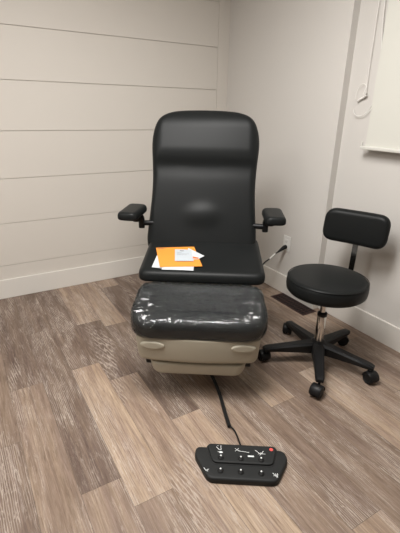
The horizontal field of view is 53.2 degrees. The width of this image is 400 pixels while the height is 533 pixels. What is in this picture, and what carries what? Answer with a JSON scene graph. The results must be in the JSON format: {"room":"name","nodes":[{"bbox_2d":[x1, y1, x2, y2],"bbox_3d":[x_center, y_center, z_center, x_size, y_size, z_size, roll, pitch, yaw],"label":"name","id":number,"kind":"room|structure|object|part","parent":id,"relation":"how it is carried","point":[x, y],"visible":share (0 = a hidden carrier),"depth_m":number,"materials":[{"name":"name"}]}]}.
{"room":"medical exam room","nodes":[
{"label":"medical exam room","id":0,"kind":"room"},
{"bbox_2d":[0,0,230,279],"bbox_3d":[-1.665,-0.880,2.375,4.493,2.440,0.122,-11,25,-28],"label":"wall","id":1,"kind":"structure","parent":0,"point":[86,86],"depth_m":2.83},
{"bbox_2d":[0,256,144,298],"bbox_3d":[-1.701,0.221,2.713,4.379,0.142,0.014,-11,25,-28],"label":"baseboard","id":2,"kind":"structure","parent":1,"relation":"attached to","point":[18,286],"depth_m":3.08,"materials":[{"name":"white paint"}]},
{"bbox_2d":[0,273,399,532],"bbox_3d":[-0.195,1.257,0.428,4.446,0.060,5.867,-11,25,-28],"label":"floor","id":3,"kind":"structure","parent":0,"point":[94,438],"depth_m":1.76,"materials":[{"name":"brown wood"}]},
{"bbox_2d":[118,110,285,375],"bbox_3d":[0.005,-0.130,2.114,0.873,1.298,0.990,2,21,2],"label":"chair","id":4,"kind":"object","parent":3,"relation":"on","point":[208,319],"visible":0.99,"depth_m":2.15,"materials":[{"name":"black leather"}]},
{"bbox_3d":[-0.291,-0.273,2.247,0.174,0.112,0.064,-7,23,-20],"label":"armrest","id":5,"kind":"part","parent":4,"relation":"part of","materials":[{"name":"black plastic"}]},
{"bbox_3d":[-0.215,0.353,1.795,0.113,0.040,0.015,4,22,8],"label":"tray handle","id":6,"kind":"part","parent":4,"relation":"part of","materials":[{"name":"beige plastic"}]},
{"bbox_2d":[152,255,161,267],"bbox_3d":[-0.148,-0.027,2.045,0.180,0.028,0.168,2,21,2],"label":"paper sheet","id":7,"kind":"object","parent":4,"relation":"on","point":[156,262],"visible":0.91,"depth_m":2.02,"materials":[{"name":"white paper"}]},
{"bbox_2d":[162,267,193,270],"bbox_3d":[-0.107,-0.021,2.033,0.158,0.026,0.152,2,21,2],"label":"folded paper","id":8,"kind":"object","parent":4,"relation":"on","point":[163,268],"visible":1,"depth_m":1.98,"materials":[{"name":"white paper"}]},
{"bbox_2d":[156,247,201,266],"bbox_3d":[-0.113,-0.052,2.078,0.234,0.037,0.209,-1,21,-5],"label":"envelope","id":9,"kind":"object","parent":4,"relation":"on","point":[166,255],"visible":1,"depth_m":2.05,"materials":[{"name":"orange paper"}]},
{"bbox_2d":[175,249,193,260],"bbox_3d":[-0.083,-0.060,2.086,0.096,0.021,0.128,0,21,-3],"label":"card","id":10,"kind":"object","parent":9,"relation":"on","point":[180,254],"visible":1,"depth_m":2.08,"materials":[{"name":"white paper"}]},
{"bbox_2d":[188,248,203,258],"bbox_3d":[-0.020,-0.069,2.107,0.082,0.021,0.124,0,21,-4],"label":"pamphlet","id":11,"kind":"object","parent":9,"relation":"on","point":[196,255],"visible":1,"depth_m":2.09,"materials":[{"name":"white paper"}]},
{"bbox_3d":[-0.004,0.397,1.997,0.453,0.136,0.323,2,21,2],"label":"panel","id":12,"kind":"part","parent":4,"relation":"part of","materials":[{"name":"beige plastic"}]},
{"bbox_2d":[136,283,260,363],"bbox_3d":[-0.003,0.272,1.954,0.573,0.238,0.397,2,21,2],"label":"footrest","id":13,"kind":"object","parent":4,"relation":"on","point":[168,331],"depth_m":1.78,"materials":[{"name":"leather"}]},
{"bbox_3d":[0.002,0.291,2.043,0.500,0.235,0.390,2,21,2],"label":"foot frame","id":14,"kind":"part","parent":4,"relation":"part of","materials":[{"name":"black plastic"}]},
{"bbox_3d":[0.017,-0.048,2.144,0.633,0.117,0.434,2,21,2],"label":"seat","id":15,"kind":"part","parent":4,"relation":"part of","materials":[{"name":"black leather"}]},
{"bbox_3d":[0.021,-0.473,2.287,0.619,0.785,0.380,2,21,2],"label":"backrest","id":16,"kind":"part","parent":4,"relation":"part of","materials":[{"name":"black leather"}]},
{"bbox_3d":[0.195,0.367,1.780,0.113,0.040,0.015,0,21,-4],"label":"tray handle","id":17,"kind":"part","parent":4,"relation":"part of","materials":[{"name":"beige plastic"}]},
{"bbox_3d":[0.337,-0.249,2.224,0.159,0.112,0.062,13,24,27],"label":"armrest","id":18,"kind":"part","parent":4,"relation":"part of","materials":[{"name":"black plastic"}]},
{"bbox_2d":[210,375,240,444],"bbox_3d":[0.099,0.637,1.903,0.032,0.020,0.586,-4,22,-12],"label":"cord","id":19,"kind":"object","parent":3,"relation":"on","point":[212,376],"visible":0.86,"depth_m":1.85,"materials":[{"name":"black rubber"}]},
{"bbox_2d":[195,444,286,486],"bbox_3d":[0.161,0.766,1.554,0.366,0.044,0.160,2,21,2],"label":"foot control pedal","id":20,"kind":"object","parent":3,"relation":"on","point":[218,463],"visible":1,"depth_m":1.54,"materials":[{"name":"plastic"}]},
{"bbox_3d":[0.167,0.750,1.585,0.276,0.020,0.092,2,21,2],"label":"raised panel","id":21,"kind":"part","parent":20,"relation":"part of","materials":[{"name":"plastic"}]},
{"bbox_2d":[271,293,315,315],"bbox_3d":[0.673,0.269,2.903,0.126,0.005,0.346,-11,25,-28],"label":"floor vent","id":22,"kind":"object","parent":3,"relation":"in","point":[302,309],"visible":1,"depth_m":2.89,"materials":[{"name":"brown metal"}]},
{"bbox_2d":[258,208,390,398],"bbox_3d":[0.690,0.145,2.134,0.672,0.798,0.662,-11,25,-28],"label":"stool","id":23,"kind":"object","parent":3,"relation":"on","point":[322,285],"visible":1,"depth_m":2.12,"materials":[{"name":"black leather"}]},
{"bbox_3d":[0.482,0.436,2.195,0.267,0.060,0.069,0,21,-3],"label":"leg","id":24,"kind":"part","parent":23,"relation":"part of","materials":[{"name":"black plastic"}]},
{"bbox_3d":[0.591,0.377,2.351,0.069,0.060,0.267,-7,23,-19],"label":"leg","id":25,"kind":"part","parent":23,"relation":"part of","materials":[{"name":"black plastic"}]},
{"bbox_3d":[0.612,0.495,2.051,0.069,0.060,0.267,6,22,12],"label":"leg","id":26,"kind":"part","parent":23,"relation":"part of","materials":[{"name":"black plastic"}]},
{"bbox_3d":[0.657,0.089,2.068,0.412,0.088,0.412,-11,25,-28],"label":"seat","id":27,"kind":"part","parent":23,"relation":"part of","materials":[{"name":"black leather"}]},
{"bbox_3d":[0.781,0.399,2.303,0.267,0.060,0.069,-15,27,-36],"label":"leg","id":28,"kind":"part","parent":23,"relation":"part of","materials":[{"name":"black plastic"}]},
{"bbox_3d":[0.785,0.475,2.111,0.267,0.060,0.069,16,26,33],"label":"leg","id":29,"kind":"part","parent":23,"relation":"part of","materials":[{"name":"black plastic"}]},
{"bbox_3d":[0.790,-0.061,2.175,0.033,0.346,0.307,18,27,37],"label":"post","id":30,"kind":"part","parent":23,"relation":"part of","materials":[{"name":"black metal"}]},
{"bbox_3d":[0.867,-0.215,2.223,0.356,0.187,0.074,17,26,34],"label":"backrest","id":31,"kind":"part","parent":23,"relation":"part of","materials":[{"name":"black leather"}]},
{"bbox_2d":[226,0,399,327],"bbox_3d":[1.765,-0.288,1.046,0.153,2.440,5.873,-11,25,-28],"label":"wall","id":32,"kind":"structure","parent":0,"point":[297,68],"depth_m":2.54,"materials":[{"name":"paint"}]},
{"bbox_2d":[283,235,290,251],"bbox_3d":[0.640,-0.169,2.951,0.009,0.116,0.072,-11,25,-28],"label":"wall outlet","id":33,"kind":"object","parent":32,"relation":"attached to","point":[287,240],"visible":0.87,"depth_m":2.94,"materials":[{"name":"plastic"}]},
{"bbox_2d":[250,245,286,286],"bbox_3d":[0.369,0.082,2.845,0.645,0.384,0.125,-9,24,-25],"label":"power cord","id":34,"kind":"object","parent":33,"relation":"attached to","point":[283,247],"visible":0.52,"depth_m":2.92,"materials":[{"name":"black plastic"}]},
{"bbox_2d":[263,265,399,352],"bbox_3d":[1.696,0.791,1.434,0.067,0.142,5.865,-11,25,-28],"label":"baseboard","id":35,"kind":"structure","parent":32,"relation":"attached to","point":[382,331],"depth_m":2.55,"materials":[{"name":"white paint"}]},
{"bbox_2d":[356,0,379,94],"bbox_3d":[0.916,-1.377,2.099,0.011,0.915,0.069,-11,25,-28],"label":"blind cord","id":36,"kind":"object","parent":32,"relation":"attached to","point":[379,0],"visible":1,"depth_m":2.17,"materials":[{"name":"white plastic"}]},
{"bbox_2d":[360,0,399,152],"bbox_3d":[1.282,-1.022,1.534,0.071,1.213,1.361,-11,25,-28],"label":"roller blind","id":37,"kind":"object","parent":32,"relation":"attached to","point":[383,134],"visible":1,"depth_m":2.08,"materials":[{"name":"fabric"}]},
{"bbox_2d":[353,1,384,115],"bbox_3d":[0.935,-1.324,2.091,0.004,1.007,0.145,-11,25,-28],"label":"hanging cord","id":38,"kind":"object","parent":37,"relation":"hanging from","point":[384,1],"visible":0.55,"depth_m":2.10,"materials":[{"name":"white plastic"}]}
]}

